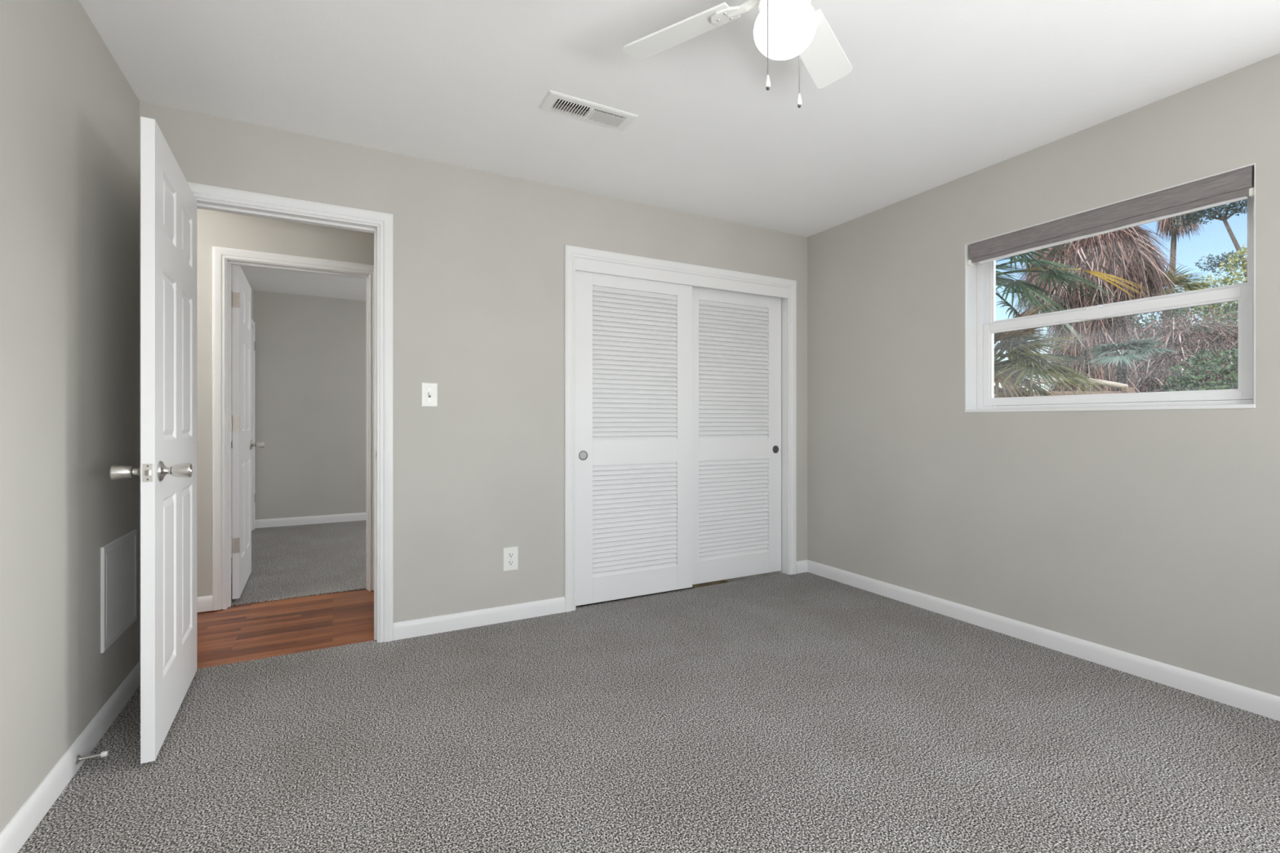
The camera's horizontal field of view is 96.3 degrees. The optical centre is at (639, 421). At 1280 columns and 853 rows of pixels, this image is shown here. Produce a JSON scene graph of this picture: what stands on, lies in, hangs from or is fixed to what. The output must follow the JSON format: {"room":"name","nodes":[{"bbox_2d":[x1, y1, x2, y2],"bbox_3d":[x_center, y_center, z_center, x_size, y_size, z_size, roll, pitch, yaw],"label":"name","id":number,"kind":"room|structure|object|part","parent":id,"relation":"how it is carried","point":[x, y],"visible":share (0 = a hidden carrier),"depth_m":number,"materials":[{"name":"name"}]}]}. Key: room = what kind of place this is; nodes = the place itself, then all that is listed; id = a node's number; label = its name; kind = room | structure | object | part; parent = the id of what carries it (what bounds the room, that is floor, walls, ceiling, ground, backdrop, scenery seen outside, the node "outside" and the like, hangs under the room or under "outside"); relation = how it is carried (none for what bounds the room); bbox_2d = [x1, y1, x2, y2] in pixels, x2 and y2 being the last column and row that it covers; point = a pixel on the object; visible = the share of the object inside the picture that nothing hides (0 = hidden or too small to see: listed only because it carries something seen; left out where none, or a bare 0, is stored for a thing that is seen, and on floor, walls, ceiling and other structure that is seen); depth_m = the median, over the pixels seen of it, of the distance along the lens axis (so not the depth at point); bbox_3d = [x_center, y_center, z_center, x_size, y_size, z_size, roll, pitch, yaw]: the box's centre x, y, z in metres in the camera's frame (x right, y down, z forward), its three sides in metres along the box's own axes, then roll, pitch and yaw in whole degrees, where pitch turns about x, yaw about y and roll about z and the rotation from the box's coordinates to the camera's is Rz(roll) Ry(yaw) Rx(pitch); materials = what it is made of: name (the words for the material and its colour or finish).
{"room":"empty bedroom","nodes":[
{"label":"empty bedroom","id":0,"kind":"room"},
{"bbox_2d":[0,0,253,833],"bbox_3d":[-2.127,-0.130,2.327,0.120,2.439,8.010,0,0,-28],"label":"wall","id":1,"kind":"structure","parent":0,"point":[69,115],"depth_m":1.72,"materials":[{"name":"beige paint"}]},
{"bbox_2d":[0,661,140,852],"bbox_3d":[-1.160,1.048,0.663,0.014,0.085,3.964,0,0,-28],"label":"baseboard","id":2,"kind":"structure","parent":1,"relation":"attached to","point":[19,829],"depth_m":1.70,"materials":[{"name":"white paint"}]},
{"bbox_2d":[75,751,108,764],"bbox_3d":[-1.721,1.052,1.804,0.074,0.027,0.027,0,0,-28],"label":"door stop","id":3,"kind":"object","parent":2,"relation":"attached to","point":[104,753],"visible":1,"depth_m":1.80,"materials":[{"name":"grey metal"}]},
{"bbox_3d":[-1.725,1.052,1.802,0.054,0.009,0.009,0,0,-28],"label":"rod","id":4,"kind":"part","parent":3,"relation":"part of","materials":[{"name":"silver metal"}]},
{"bbox_2d":[100,528,137,653],"bbox_3d":[-1.974,0.625,2.179,0.009,0.370,0.386,0,0,-28],"label":"access panel","id":5,"kind":"object","parent":1,"relation":"attached to","point":[118,557],"visible":1,"depth_m":2.15,"materials":[{"name":"white paint"}]},
{"bbox_3d":[-1.975,0.625,2.179,0.008,0.313,0.329,0,0,-28],"label":"panel door","id":6,"kind":"part","parent":5,"relation":"part of","materials":[{"name":"white paint"}]},
{"bbox_2d":[251,319,254,530],"bbox_3d":[-3.714,0.040,5.441,0.021,2.100,0.900,0,0,-28],"label":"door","id":7,"kind":"structure","parent":1,"relation":"in","point":[252,321],"depth_m":5.74,"materials":[{"name":"white paint"}]},
{"bbox_2d":[196,208,373,597],"bbox_3d":[-1.875,-0.130,3.715,5.000,2.439,0.120,0,0,-28],"label":"wall","id":8,"kind":"structure","parent":0,"point":[214,228],"depth_m":3.32,"materials":[{"name":"beige paint"}]},
{"bbox_2d":[196,595,212,612],"bbox_3d":[-3.252,1.048,2.902,1.766,0.085,0.014,0,0,-28],"label":"baseboard","id":9,"kind":"structure","parent":8,"relation":"attached to","point":[203,603],"depth_m":3.30,"materials":[{"name":"white paint"}]},
{"bbox_2d":[231,264,264,599],"bbox_3d":[-2.623,0.057,3.785,0.199,2.030,0.724,0,0,-29],"label":"door","id":10,"kind":"structure","parent":8,"relation":"in","point":[242,444],"depth_m":3.57,"materials":[{"name":"white paint"}]},
{"bbox_3d":[-2.705,0.160,4.085,0.049,0.049,0.049,0,0,-29],"label":"knob","id":11,"kind":"part","parent":10,"relation":"part of","materials":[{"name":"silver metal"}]},
{"bbox_2d":[212,246,373,610],"bbox_3d":[-2.111,0.040,3.580,0.885,2.113,0.138,0,0,-28],"label":"door frame","id":12,"kind":"structure","parent":8,"relation":"attached to","point":[223,258],"depth_m":3.37,"materials":[{"name":"white paint"}]},
{"bbox_2d":[253,290,366,519],"bbox_3d":[-2.575,-0.130,6.698,3.416,2.439,0.120,0,0,-28],"label":"wall","id":13,"kind":"structure","parent":0,"point":[310,351],"depth_m":6.12,"materials":[{"name":"beige paint"}]},
{"bbox_2d":[254,512,366,528],"bbox_3d":[-2.552,1.048,6.634,3.196,0.085,0.014,0,0,-28],"label":"baseboard","id":14,"kind":"structure","parent":13,"relation":"attached to","point":[284,522],"depth_m":6.11,"materials":[{"name":"white paint"}]},
{"bbox_2d":[139,100,807,661],"bbox_3d":[-0.468,-0.130,3.350,3.810,2.439,0.120,0,0,-28],"label":"wall","id":15,"kind":"structure","parent":0,"point":[478,255],"depth_m":3.05,"materials":[{"name":"beige paint"}]},
{"bbox_2d":[109,116,196,764],"bbox_3d":[-1.738,0.057,2.135,0.199,2.030,0.779,0,0,-30],"label":"door","id":16,"kind":"structure","parent":15,"relation":"in","point":[166,472],"depth_m":1.95,"materials":[{"name":"white paint"}]},
{"bbox_3d":[-1.646,0.160,1.823,0.049,0.049,0.049,0,0,-30],"label":"knob","id":17,"kind":"part","parent":16,"relation":"part of","materials":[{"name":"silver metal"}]},
{"bbox_3d":[-1.550,0.160,1.806,0.025,0.057,0.001,0,0,-30],"label":"latch plate","id":18,"kind":"part","parent":16,"relation":"part of","materials":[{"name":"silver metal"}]},
{"bbox_3d":[-1.516,0.160,1.897,0.049,0.049,0.049,0,0,-30],"label":"knob","id":19,"kind":"part","parent":16,"relation":"part of","materials":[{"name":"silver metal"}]},
{"bbox_2d":[187,182,393,642],"bbox_3d":[-1.652,0.029,2.716,0.879,2.133,0.153,0,0,-28],"label":"door frame","id":20,"kind":"structure","parent":15,"relation":"attached to","point":[211,197],"depth_m":2.84,"materials":[{"name":"white paint"}]},
{"bbox_2d":[421,382,437,406],"bbox_3d":[-1.080,-0.140,2.945,0.078,0.122,0.016,0,0,-28],"label":"light switch","id":21,"kind":"object","parent":15,"relation":"attached to","point":[428,390],"visible":1,"depth_m":2.95,"materials":[{"name":"white plastic"}]},
{"bbox_2d":[393,596,564,640],"bbox_3d":[-0.832,1.048,3.079,0.909,0.085,0.014,0,0,-28],"label":"baseboard","id":22,"kind":"structure","parent":15,"relation":"attached to","point":[461,620],"depth_m":3.05,"materials":[{"name":"white paint"}]},
{"bbox_2d":[502,546,518,571],"bbox_3d":[-0.709,0.752,3.148,0.082,0.127,0.008,0,0,-28],"label":"power outlet","id":23,"kind":"object","parent":15,"relation":"attached to","point":[510,555],"visible":1,"depth_m":3.14,"materials":[{"name":"white plastic"}]},
{"bbox_2d":[507,560,514,565],"bbox_3d":[-0.708,0.773,3.146,0.033,0.033,0.002,0,0,-28],"label":"receptacle","id":24,"kind":"object","parent":23,"relation":"attached to","point":[510,562],"depth_m":3.14,"materials":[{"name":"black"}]},
{"bbox_2d":[507,552,514,558],"bbox_3d":[-0.708,0.731,3.146,0.033,0.033,0.002,0,0,-28],"label":"receptacle","id":25,"kind":"object","parent":23,"relation":"attached to","point":[510,555],"depth_m":3.14,"materials":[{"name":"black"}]},
{"bbox_2d":[575,270,692,605],"bbox_3d":[-0.026,0.082,3.559,0.822,1.993,0.032,0,0,-28],"label":"door","id":26,"kind":"structure","parent":15,"relation":"in","point":[633,336],"depth_m":3.54,"materials":[{"name":"white paint"}]},
{"bbox_3d":[-0.334,0.197,3.378,0.056,0.056,0.004,0,0,-28],"label":"finger pull","id":27,"kind":"part","parent":26,"relation":"part of","materials":[{"name":"silver metal"}]},
{"bbox_2d":[579,451,586,459],"bbox_3d":[-0.335,0.197,3.379,0.044,0.044,0.001,0,0,-28],"label":"door pull","id":28,"kind":"object","parent":26,"relation":"on","point":[583,455],"depth_m":3.38,"materials":[{"name":"grey metal"}]},
{"bbox_2d":[564,244,796,612],"bbox_3d":[0.317,0.040,3.762,1.762,2.113,0.138,0,0,-28],"label":"closet frame","id":29,"kind":"object","parent":15,"relation":"attached to","point":[575,258],"visible":0.99,"depth_m":3.63,"materials":[{"name":"white paint"}]},
{"bbox_2d":[692,285,781,584],"bbox_3d":[0.650,0.081,3.967,0.830,1.991,0.032,0,0,-28],"label":"door","id":30,"kind":"structure","parent":15,"relation":"in","point":[736,336],"depth_m":3.97,"materials":[{"name":"white paint"}]},
{"bbox_2d":[773,446,777,452],"bbox_3d":[0.976,0.197,4.127,0.044,0.044,0.001,0,0,-28],"label":"door pull","id":31,"kind":"object","parent":30,"relation":"on","point":[775,448],"depth_m":4.13,"materials":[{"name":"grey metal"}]},
{"bbox_2d":[796,560,807,573],"bbox_3d":[1.168,1.048,4.149,0.104,0.085,0.014,0,0,-28],"label":"baseboard","id":32,"kind":"structure","parent":15,"relation":"attached to","point":[802,566],"depth_m":4.14,"materials":[{"name":"white paint"}]},
{"bbox_2d":[17,520,1279,852],"bbox_3d":[-1.134,1.150,2.915,5.553,0.120,8.110,0,0,-28],"label":"floor","id":33,"kind":"structure","parent":0,"point":[805,712],"depth_m":1.97,"materials":[{"name":"grey carpet"}]},
{"bbox_2d":[79,0,1279,300],"bbox_3d":[-1.090,-1.449,2.939,5.853,0.200,8.310,0,0,-28],"label":"ceiling","id":34,"kind":"structure","parent":0,"point":[935,93],"depth_m":2.27,"materials":[{"name":"paint"}]},
{"bbox_2d":[537,89,638,131],"bbox_3d":[-0.222,-1.341,2.493,0.408,0.015,0.148,0,0,-28],"label":"ceiling vent","id":35,"kind":"object","parent":34,"relation":"in","point":[553,101],"visible":1,"depth_m":2.48,"materials":[{"name":"white metal"}]},
{"bbox_2d":[622,0,852,107],"bbox_3d":[0.384,-1.094,1.522,0.768,0.510,0.768,0,0,-11],"label":"ceiling fan","id":36,"kind":"object","parent":34,"relation":"hanging from","point":[784,29],"visible":1,"depth_m":1.62,"materials":[{"name":"white metal"}]},
{"bbox_3d":[0.115,-1.153,1.701,0.347,0.032,0.118,0,0,34],"label":"blade","id":37,"kind":"part","parent":36,"relation":"part of","materials":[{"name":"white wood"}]},
{"bbox_3d":[0.323,-0.860,1.449,0.013,0.032,0.013,0,0,6],"label":"pull knob","id":38,"kind":"part","parent":36,"relation":"part of","materials":[{"name":"white plastic"}]},
{"bbox_3d":[0.323,-1.010,1.449,0.004,0.269,0.004,0,0,-28],"label":"pull chain","id":39,"kind":"part","parent":36,"relation":"part of","materials":[{"name":"silver metal"}]},
{"bbox_3d":[0.384,-1.041,1.522,0.163,0.128,0.163,0,0,-28],"label":"glass globe","id":40,"kind":"part","parent":36,"relation":"part of"},
{"bbox_3d":[0.433,-1.018,1.559,0.004,0.253,0.004,0,0,-28],"label":"pull chain","id":41,"kind":"part","parent":36,"relation":"part of","materials":[{"name":"silver metal"}]},
{"bbox_3d":[0.433,-0.876,1.559,0.013,0.032,0.013,0,0,6],"label":"pull knob","id":42,"kind":"part","parent":36,"relation":"part of","materials":[{"name":"white plastic"}]},
{"bbox_3d":[0.564,-1.153,1.791,0.118,0.032,0.347,0,0,34],"label":"blade","id":43,"kind":"part","parent":36,"relation":"part of","materials":[{"name":"white wood"}]},
{"bbox_2d":[807,53,1279,697],"bbox_3d":[2.072,-0.130,2.811,0.200,2.439,4.900,0,0,-28],"label":"wall","id":44,"kind":"structure","parent":0,"point":[1154,535],"depth_m":2.75,"materials":[{"name":"beige paint"}]},
{"bbox_2d":[806,560,1279,721],"bbox_3d":[2.151,1.048,2.436,0.014,0.085,3.964,0,0,-28],"label":"baseboard","id":45,"kind":"structure","parent":44,"relation":"attached to","point":[1260,703],"depth_m":2.64,"materials":[{"name":"white paint"}]},
{"bbox_2d":[964,163,1255,413],"bbox_3d":[2.127,-0.512,2.691,0.194,0.922,1.123,0,0,-28],"label":"window","id":46,"kind":"structure","parent":44,"relation":"in","point":[1244,293],"depth_m":2.67,"materials":[{"name":"white paint"}]},
{"bbox_3d":[2.088,-0.059,2.670,0.104,0.016,1.123,0,0,-28],"label":"sill","id":47,"kind":"part","parent":46,"relation":"part of","materials":[{"name":"white paint"}]},
{"bbox_2d":[967,165,1253,266],"bbox_3d":[2.070,-0.913,2.660,0.046,0.114,1.111,0,0,-28],"label":"window blind","id":48,"kind":"object","parent":46,"relation":"attached to","point":[1236,185],"visible":0.99,"depth_m":2.52,"materials":[{"name":"beige fabric"}]},
{"bbox_3d":[2.084,-0.864,2.651,0.012,0.015,1.033,0,0,-28],"label":"rail","id":49,"kind":"part","parent":48,"relation":"part of","materials":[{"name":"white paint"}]},
{"bbox_3d":[2.154,-0.312,2.706,0.034,0.447,1.053,0,0,-28],"label":"sash","id":50,"kind":"part","parent":46,"relation":"part of","materials":[{"name":"white plastic"}]},
{"bbox_3d":[2.191,-0.724,2.725,0.031,0.428,1.053,0,0,-28],"label":"sash","id":51,"kind":"part","parent":46,"relation":"part of","materials":[{"name":"white plastic"}]},
{"label":"outside","id":52,"kind":"structure","parent":0,"visible":0},
{"bbox_2d":[692,571,782,587],"bbox_3d":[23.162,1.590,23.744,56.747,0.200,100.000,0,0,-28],"label":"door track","id":53,"kind":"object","parent":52,"point":[748,577],"depth_m":5.55,"materials":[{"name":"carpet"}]},
{"bbox_2d":[994,302,1115,405],"bbox_3d":[2.468,0.365,3.936,1.135,2.253,1.334,0,0,-28],"label":"palmetto","id":54,"kind":"object","parent":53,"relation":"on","point":[1016,344],"visible":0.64,"depth_m":3.64,"materials":[{"name":"green plant"}]},
{"bbox_2d":[1004,377,1134,404],"bbox_3d":[3.268,0.572,4.380,0.940,1.836,0.091,0,0,1],"label":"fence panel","id":55,"kind":"object","parent":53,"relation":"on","point":[1124,388],"visible":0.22,"depth_m":4.39,"materials":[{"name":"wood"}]},
{"bbox_3d":[3.268,-0.297,4.404,0.928,0.098,0.042,0,0,1],"label":"rail","id":56,"kind":"part","parent":55,"relation":"part of","materials":[{"name":"brown wood"}]},
{"bbox_3d":[3.708,0.614,4.358,0.060,1.752,0.056,0,0,1],"label":"post","id":57,"kind":"part","parent":55,"relation":"part of","materials":[{"name":"brown wood"}]},
{"bbox_2d":[995,242,1146,363],"bbox_3d":[3.085,-0.063,5.153,1.697,3.110,2.029,0,0,-28],"label":"fan palm","id":58,"kind":"object","parent":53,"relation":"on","point":[1058,274],"visible":0.35,"depth_m":4.83,"materials":[{"name":"green plant"}]},
{"bbox_2d":[998,224,1203,402],"bbox_3d":[4.738,-1.201,6.006,2.279,5.391,1.874,0,0,8],"label":"palm","id":59,"kind":"object","parent":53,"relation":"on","point":[1127,254],"visible":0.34,"depth_m":5.67,"materials":[{"name":"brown plant"}]},
{"bbox_2d":[1082,336,1181,391],"bbox_3d":[4.061,0.408,4.782,0.753,2.167,0.613,0,0,-28],"label":"palm","id":60,"kind":"object","parent":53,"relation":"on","point":[1142,346],"visible":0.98,"depth_m":4.71,"materials":[{"name":"green plant"}]},
{"bbox_2d":[1061,284,1238,352],"bbox_3d":[11.089,-0.763,12.577,1.827,4.538,3.644,0,0,-28],"label":"dense bush","id":61,"kind":"object","parent":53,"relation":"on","point":[1234,309],"visible":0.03,"depth_m":11.85,"materials":[{"name":"green plant"}]},
{"bbox_2d":[1155,213,1204,330],"bbox_3d":[15.883,-2.460,16.929,1.100,7.901,1.108,0,0,5],"label":"palm tree","id":62,"kind":"object","parent":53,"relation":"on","point":[1165,224],"visible":0.29,"depth_m":16.97,"materials":[{"name":"green plant"}]},
{"bbox_2d":[1123,305,1238,402],"bbox_3d":[8.010,-0.147,8.528,2.551,3.274,3.372,0,0,-42],"label":"shrub","id":63,"kind":"object","parent":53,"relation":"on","point":[1188,341],"visible":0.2,"depth_m":8.17,"materials":[{"name":"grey plant"}]},
{"bbox_2d":[1131,262,1234,336],"bbox_3d":[9.460,-0.649,10.258,1.663,4.280,1.652,0,0,-28],"label":"palm","id":64,"kind":"object","parent":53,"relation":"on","point":[1183,278],"visible":0.28,"depth_m":10.04,"materials":[{"name":"green plant"}]},
{"bbox_2d":[1160,344,1253,401],"bbox_3d":[6.901,0.230,5.739,1.434,2.574,2.921,0,0,-28],"label":"shrub","id":65,"kind":"object","parent":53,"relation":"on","point":[1211,384],"visible":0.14,"depth_m":6.33,"materials":[{"name":"green plant"}]},
{"bbox_2d":[1169,199,1247,282],"bbox_3d":[14.500,-2.150,14.334,0.997,7.280,1.926,0,0,-28],"label":"tree","id":66,"kind":"object","parent":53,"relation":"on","point":[1212,214],"visible":0.47,"depth_m":14.24,"materials":[{"name":"green plant"}]},
{"bbox_2d":[1181,243,1247,346],"bbox_3d":[13.319,-1.233,12.427,1.560,5.463,2.848,0,0,-28],"label":"tree","id":67,"kind":"object","parent":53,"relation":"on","point":[1239,252],"visible":0.12,"depth_m":12.64,"materials":[{"name":"green plant"}]}
]}

